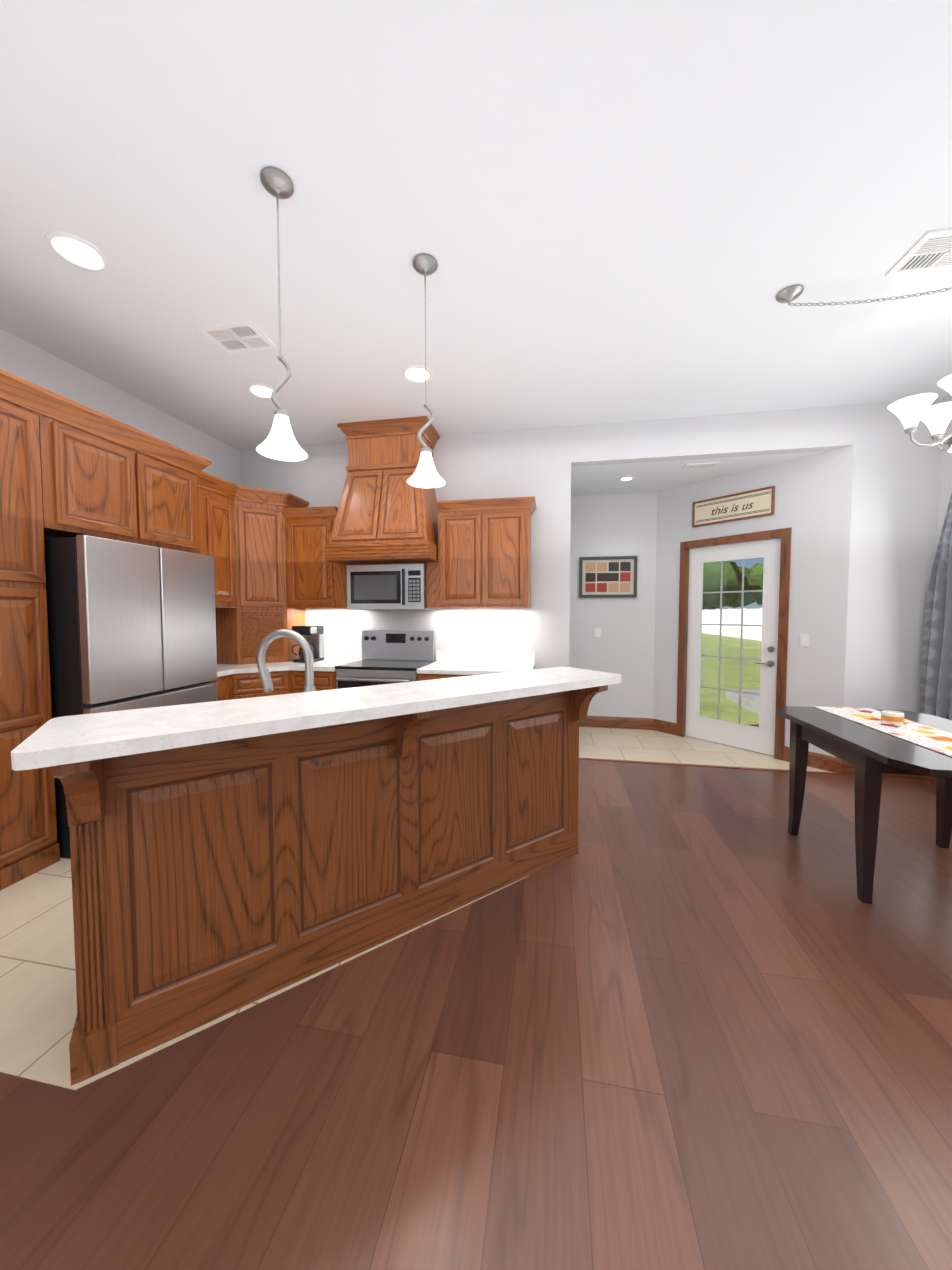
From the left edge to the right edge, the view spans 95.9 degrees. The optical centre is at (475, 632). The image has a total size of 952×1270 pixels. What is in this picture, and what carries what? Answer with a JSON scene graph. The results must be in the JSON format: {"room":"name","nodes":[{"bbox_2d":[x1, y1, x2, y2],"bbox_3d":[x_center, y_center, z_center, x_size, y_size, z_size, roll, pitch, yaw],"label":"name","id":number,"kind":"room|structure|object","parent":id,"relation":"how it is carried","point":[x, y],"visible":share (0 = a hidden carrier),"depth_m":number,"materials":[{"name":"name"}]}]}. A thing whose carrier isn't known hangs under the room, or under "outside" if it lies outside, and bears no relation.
{"room":"kitchen","nodes":[
{"label":"kitchen","id":0,"kind":"room"},
{"bbox_2d":[0,328,241,485],"bbox_3d":[-3.323,-0.212,0.855,0.120,3.150,8.140,0,3,10],"label":"wall","id":1,"kind":"structure","parent":0,"point":[26,360],"depth_m":3.29,"materials":[{"name":"white paint"}]},
{"bbox_2d":[0,369,211,553],"bbox_3d":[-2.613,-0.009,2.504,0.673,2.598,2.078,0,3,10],"label":"upper cabinet","id":2,"kind":"object","parent":1,"relation":"attached to","point":[104,476],"visible":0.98,"depth_m":2.66,"materials":[{"name":"brown wood"}]},
{"bbox_2d":[0,726,951,1269],"bbox_3d":[0.081,1.406,1.054,6.770,0.100,9.620,0,3,10],"label":"floor","id":3,"kind":"structure","parent":0,"point":[680,1018],"depth_m":1.27,"materials":[{"name":"brown wood"}]},
{"bbox_2d":[0,727,833,1089],"bbox_3d":[0.156,1.256,3.268,5.875,0.003,4.430,0,3,10],"label":"tile floor","id":4,"kind":"structure","parent":3,"relation":"on","point":[38,1003],"depth_m":1.79,"materials":[{"name":"beige tile"}]},
{"bbox_2d":[0,398,59,889],"bbox_3d":[-2.731,0.074,1.958,0.640,2.480,0.955,0,3,10],"label":"pantry cabinet","id":5,"kind":"object","parent":4,"relation":"on","point":[29,845],"visible":1,"depth_m":2.25,"materials":[{"name":"brown wood"}]},
{"bbox_2d":[44,535,217,858],"bbox_3d":[-2.445,0.360,2.890,0.820,1.826,0.905,0,3,10],"label":"refrigerator","id":6,"kind":"object","parent":4,"relation":"on","point":[131,626],"visible":0.58,"depth_m":2.55,"materials":[{"name":"grey metal"}]},
{"bbox_2d":[210,670,336,700],"bbox_3d":[-1.962,0.785,4.041,1.410,0.874,1.225,0,3,10],"label":"base cabinet","id":7,"kind":"object","parent":4,"relation":"on","point":[239,686],"depth_m":3.89,"materials":[{"name":"brown wood"}]},
{"bbox_2d":[217,649,364,676],"bbox_3d":[-1.963,0.275,4.018,1.411,0.145,1.225,0,3,10],"label":"countertop","id":8,"kind":"structure","parent":7,"relation":"on","point":[332,657],"depth_m":4.06,"materials":[{"name":"white stone"}]},
{"bbox_2d":[198,471,309,663],"bbox_3d":[-2.255,-0.523,4.070,0.803,1.652,1.160,0,3,10],"label":"tall cabinet","id":9,"kind":"object","parent":8,"relation":"on","point":[242,532],"visible":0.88,"depth_m":4.06,"materials":[{"name":"brown wood"}]},
{"bbox_2d":[292,625,323,662],"bbox_3d":[-1.689,0.113,4.322,0.219,0.358,0.245,0,3,10],"label":"coffee maker","id":10,"kind":"object","parent":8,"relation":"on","point":[313,635],"visible":0.69,"depth_m":4.33,"materials":[{"name":"black plastic"}]},
{"bbox_2d":[53,685,607,1085],"bbox_3d":[-0.416,0.797,2.050,2.198,1.028,0.835,-2,3,-35],"label":"kitchen island","id":11,"kind":"object","parent":4,"relation":"on","point":[213,881],"visible":0.92,"depth_m":1.59,"materials":[{"name":"brown wood"}]},
{"bbox_2d":[11,667,621,770],"bbox_3d":[-0.274,0.270,1.830,2.290,0.042,0.440,-2,3,-35],"label":"countertop","id":12,"kind":"structure","parent":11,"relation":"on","point":[63,740],"depth_m":1.43,"materials":[{"name":"white stone"}]},
{"bbox_3d":[-0.525,0.409,2.192,1.923,0.040,1.923,0,3,10],"label":"island countertop","id":13,"kind":"structure","parent":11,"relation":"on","visible":0},
{"bbox_2d":[256,629,315,692],"bbox_3d":[-0.826,0.197,1.825,0.334,0.416,0.207,0,3,10],"label":"faucet","id":14,"kind":"object","parent":13,"relation":"on","point":[264,672],"visible":0.58,"depth_m":1.88,"materials":[{"name":"silver metal"}]},
{"bbox_2d":[335,630,434,688],"bbox_3d":[-0.845,0.608,4.082,0.760,1.225,0.671,0,3,10],"label":"range","id":15,"kind":"object","parent":4,"relation":"on","point":[386,654],"visible":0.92,"depth_m":4.26,"materials":[{"name":"silver metal"}]},
{"bbox_2d":[418,674,472,680],"bbox_3d":[-0.221,0.786,4.025,0.480,0.874,0.625,0,3,10],"label":"base cabinet","id":16,"kind":"object","parent":4,"relation":"on","point":[421,677],"depth_m":3.72,"materials":[{"name":"brown wood"}]},
{"bbox_2d":[417,651,534,674],"bbox_3d":[0.028,0.278,3.952,0.991,0.145,0.635,0,3,10],"label":"countertop","id":17,"kind":"structure","parent":16,"relation":"on","point":[466,662],"depth_m":4.14,"materials":[{"name":"white stone"}]},
{"bbox_2d":[777,706,951,903],"bbox_3d":[2.346,0.919,2.320,0.880,0.760,1.230,0,3,10],"label":"dining table","id":18,"kind":"object","parent":3,"relation":"on","point":[871,755],"visible":0.94,"depth_m":2.19,"materials":[{"name":"black wood"}]},
{"bbox_2d":[813,706,951,756],"bbox_3d":[2.359,0.657,2.306,0.335,0.245,1.242,0,3,10],"label":"table runner","id":19,"kind":"object","parent":18,"relation":"on","point":[934,739],"visible":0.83,"depth_m":2.35,"materials":[{"name":"white fabric"}]},
{"bbox_2d":[881,710,903,724],"bbox_3d":[2.411,0.493,2.488,0.097,0.066,0.097,0,3,10],"label":"candle jar","id":20,"kind":"object","parent":19,"relation":"on","point":[892,717],"visible":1,"depth_m":2.46,"materials":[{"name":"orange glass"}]},
{"bbox_2d":[0,0,951,450],"bbox_3d":[-0.053,-1.809,0.182,6.770,0.100,8.140,0,3,10],"label":"ceiling","id":21,"kind":"structure","parent":0,"point":[616,210],"depth_m":1.83,"materials":[{"name":"white paint"}]},
{"bbox_2d":[45,231,109,271],"bbox_3d":[-1.925,-1.837,2.083,0.230,0.010,0.230,0,3,10],"label":"recessed light","id":22,"kind":"object","parent":21,"relation":"in","point":[75,250],"visible":1,"depth_m":2.08,"materials":[{"name":"white paint"}]},
{"bbox_2d":[197,320,276,353],"bbox_3d":[-1.506,-1.866,2.727,0.360,0.010,0.260,0,3,10],"label":"ceiling vent","id":23,"kind":"object","parent":21,"relation":"in","point":[239,337],"visible":1,"depth_m":2.71,"materials":[{"name":"white metal"}]},
{"bbox_2d":[246,383,277,398],"bbox_3d":[-1.684,-1.896,3.389,0.230,0.010,0.230,0,3,10],"label":"recessed light","id":24,"kind":"object","parent":21,"relation":"in","point":[263,391],"visible":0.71,"depth_m":3.37,"materials":[{"name":"white paint"}]},
{"bbox_2d":[256,166,306,460],"bbox_3d":[-0.807,-1.288,1.769,0.194,1.080,0.194,0,3,10],"label":"pendant light","id":25,"kind":"object","parent":21,"relation":"hanging from","point":[280,442],"visible":1,"depth_m":1.76,"materials":[{"name":"white glass"}]},
{"bbox_2d":[402,365,432,382],"bbox_3d":[-0.427,-1.885,3.148,0.230,0.010,0.230,0,3,10],"label":"recessed light","id":26,"kind":"object","parent":21,"relation":"in","point":[414,373],"visible":0.92,"depth_m":3.14,"materials":[{"name":"white paint"}]},
{"bbox_2d":[407,253,444,487],"bbox_3d":[-0.255,-1.306,2.176,0.194,1.080,0.194,0,3,10],"label":"pendant light","id":27,"kind":"object","parent":21,"relation":"hanging from","point":[425,475],"visible":1,"depth_m":2.17,"materials":[{"name":"white glass"}]},
{"bbox_2d":[776,284,951,305],"label":"chain","id":28,"kind":"object","parent":21,"relation":"hanging from","point":[788,294],"depth_m":2.31,"materials":[{"name":"silver metal"}]},
{"bbox_2d":[885,228,951,276],"bbox_3d":[2.271,-1.837,2.063,0.360,0.010,0.260,0,3,10],"label":"ceiling vent","id":29,"kind":"object","parent":21,"relation":"in","point":[928,251],"visible":1,"depth_m":2.10,"materials":[{"name":"white metal"}]},
{"bbox_2d":[887,393,951,452],"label":"chandelier","id":30,"kind":"object","parent":21,"relation":"hanging from","point":[910,412],"depth_m":2.37,"materials":[{"name":"white glass"}]},
{"bbox_2d":[938,374,951,394],"label":"lampshade","id":31,"kind":"object","parent":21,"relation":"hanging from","point":[945,383],"depth_m":2.13,"materials":[{"name":"white glass"}]},
{"bbox_2d":[241,398,942,712],"bbox_3d":[0.633,-0.361,4.202,6.450,3.150,0.120,0,3,10],"label":"wall","id":32,"kind":"structure","parent":0,"point":[536,463],"depth_m":3.87,"materials":[{"name":"white paint"}]},
{"bbox_2d":[282,506,357,607],"bbox_3d":[-1.574,-0.725,4.350,0.558,0.965,0.345,0,3,10],"label":"upper cabinet","id":33,"kind":"object","parent":32,"relation":"attached to","point":[313,581],"depth_m":4.18,"materials":[{"name":"brown wood"}]},
{"bbox_2d":[323,416,439,563],"bbox_3d":[-0.834,-1.295,4.058,0.990,1.268,0.601,0,3,10],"label":"range hood","id":34,"kind":"object","parent":32,"relation":"attached to","point":[387,512],"visible":0.92,"depth_m":3.90,"materials":[{"name":"brown wood"}]},
{"bbox_2d":[347,564,434,609],"bbox_3d":[-0.819,-0.429,4.179,0.756,0.417,0.420,0,3,10],"label":"microwave","id":35,"kind":"object","parent":32,"relation":"attached to","point":[389,587],"visible":0.98,"depth_m":4.00,"materials":[{"name":"silver metal"}]},
{"bbox_2d":[305,649,534,663],"bbox_3d":[-0.625,0.238,4.383,2.431,0.104,0.021,0,3,10],"label":"backsplash","id":36,"kind":"structure","parent":32,"relation":"attached to","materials":[{"name":"white tile"}]},
{"bbox_2d":[434,499,481,607],"bbox_3d":[-0.121,-0.713,4.083,0.410,0.965,0.345,0,3,10],"label":"upper cabinet","id":37,"kind":"object","parent":32,"relation":"attached to","point":[458,568],"depth_m":3.92,"materials":[{"name":"brown wood"}]},
{"bbox_2d":[482,497,533,607],"bbox_3d":[0.289,-0.710,4.008,0.423,0.965,0.345,0,3,10],"label":"upper cabinet","id":38,"kind":"object","parent":32,"relation":"attached to","point":[484,553],"depth_m":3.84,"materials":[{"name":"brown wood"}]},
{"bbox_2d":[569,492,656,717],"bbox_3d":[1.594,-0.240,5.252,1.198,2.814,0.120,0,3,10],"label":"wall","id":39,"kind":"structure","parent":0,"point":[623,645],"depth_m":5.17,"materials":[{"name":"white paint"}]},
{"bbox_2d":[595,628,600,636],"bbox_3d":[1.479,0.003,5.216,0.072,0.116,0.010,0,3,10],"label":"light switch","id":40,"kind":"object","parent":39,"relation":"attached to","point":[597,632],"visible":1,"depth_m":5.21,"materials":[{"name":"white plastic"}]},
{"bbox_2d":[579,556,636,597],"bbox_3d":[1.582,-0.660,5.158,0.665,0.490,0.028,0,3,10],"label":"picture frame","id":41,"kind":"object","parent":39,"relation":"attached to","point":[609,577],"visible":0.98,"depth_m":5.16,"materials":[{"name":"grey"}]},
{"bbox_2d":[571,451,826,495],"bbox_3d":[2.256,-1.665,4.517,2.743,0.100,1.200,0,3,10],"label":"ceiling","id":42,"kind":"structure","parent":0,"point":[658,476],"depth_m":4.36,"materials":[{"name":"white paint"}]},
{"bbox_2d":[619,476,634,480],"bbox_3d":[1.580,-1.609,4.511,0.160,0.010,0.160,0,3,10],"label":"recessed light","id":43,"kind":"object","parent":42,"relation":"in","point":[626,478],"visible":0.94,"depth_m":4.50,"materials":[{"name":"white paint"}]},
{"bbox_2d":[683,462,720,469],"bbox_3d":[2.157,-1.591,4.111,0.300,0.010,0.140,0,3,10],"label":"ceiling vent","id":44,"kind":"object","parent":42,"relation":"in","point":[702,465],"visible":1,"depth_m":4.09,"materials":[{"name":"white metal"}]},
{"bbox_2d":[579,758,842,774],"bbox_3d":[2.035,1.224,3.943,2.323,0.006,0.040,0,3,10],"label":"threshold strip","id":45,"kind":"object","parent":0,"point":[747,768],"depth_m":3.94,"materials":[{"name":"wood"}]},
{"bbox_2d":[653,445,853,756],"bbox_3d":[2.693,-0.203,4.431,0.120,2.814,1.786,-2,3,-37],"label":"wall","id":46,"kind":"structure","parent":0,"point":[813,499],"depth_m":3.95,"materials":[{"name":"white paint"}]},
{"bbox_2d":[692,486,774,527],"bbox_3d":[2.600,-1.265,4.386,0.024,0.270,0.770,-2,3,-37],"label":"sign","id":47,"kind":"object","parent":46,"relation":"attached to","point":[755,503],"visible":1,"depth_m":4.35,"materials":[{"name":"brown wood"}]},
{"bbox_2d":[676,527,791,760],"bbox_3d":[2.619,0.107,4.455,0.801,2.192,0.748,0,3,10],"label":"door","id":48,"kind":"structure","parent":46,"relation":"attached to","point":[760,738],"depth_m":4.39,"materials":[{"name":"white paint"}]},
{"bbox_2d":[799,634,808,646],"bbox_3d":[2.998,0.077,3.925,0.010,0.116,0.072,-2,3,-37],"label":"light switch","id":49,"kind":"object","parent":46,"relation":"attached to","point":[804,640],"visible":1,"depth_m":3.92,"materials":[{"name":"white plastic"}]},
{"bbox_2d":[936,394,951,550],"bbox_3d":[3.159,-0.159,-0.336,0.160,3.150,8.140,0,3,10],"label":"wall","id":50,"kind":"structure","parent":0,"point":[945,484],"depth_m":3.47,"materials":[{"name":"white paint"}]},
{"bbox_2d":[579,716,935,784],"bbox_3d":[1.739,1.306,0.602,2.948,0.140,9.100,0,3,10],"label":"baseboard","id":51,"kind":"structure","parent":50,"relation":"attached to","point":[828,763],"depth_m":4.94,"materials":[{"name":"brown wood"}]},
{"bbox_2d":[934,436,951,449],"bbox_3d":[3.329,-1.407,1.277,0.106,0.100,4.440,0,3,10],"label":"curtain rod","id":52,"kind":"object","parent":50,"relation":"attached to","point":[949,442],"visible":0.5,"depth_m":3.41,"materials":[{"name":"silver metal"}]},
{"bbox_2d":[920,493,951,719],"bbox_3d":[3.624,-0.278,3.161,0.100,2.397,0.700,0,3,10],"label":"curtain","id":53,"kind":"object","parent":52,"relation":"hanging from","point":[936,677],"visible":0.81,"depth_m":3.39,"materials":[{"name":"grey fabric"}]},
{"label":"outside","id":54,"kind":"structure","parent":0,"visible":0},
{"bbox_2d":[700,633,760,725],"bbox_3d":[17.675,1.012,16.637,90.000,0.200,100.000,0,3,10],"label":"lawn","id":55,"kind":"structure","parent":54,"point":[746,650],"depth_m":11.55,"materials":[{"name":"green plant"}]},
{"bbox_2d":[702,608,761,640],"bbox_3d":[0.101,-0.397,23.880,32.790,1.970,72.130,0,3,10],"label":"fence","id":56,"kind":"object","parent":55,"relation":"on","point":[751,619],"depth_m":29.43,"materials":[{"name":"white plastic"}]},
{"bbox_2d":[702,561,763,609],"bbox_3d":[26.744,-5.947,40.250,81.112,15.048,112.231,0,3,10],"label":"trees","id":57,"kind":"object","parent":55,"relation":"on","point":[730,576],"depth_m":68.72,"materials":[{"name":"green plant"}]},
{"bbox_2d":[725,689,759,714],"bbox_3d":[5.427,1.452,2.372,3.330,0.190,11.500,0,3,10],"label":"patio slab","id":58,"kind":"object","parent":55,"relation":"on","point":[752,704],"depth_m":7.60,"materials":[{"name":"grey concrete"}]}
]}

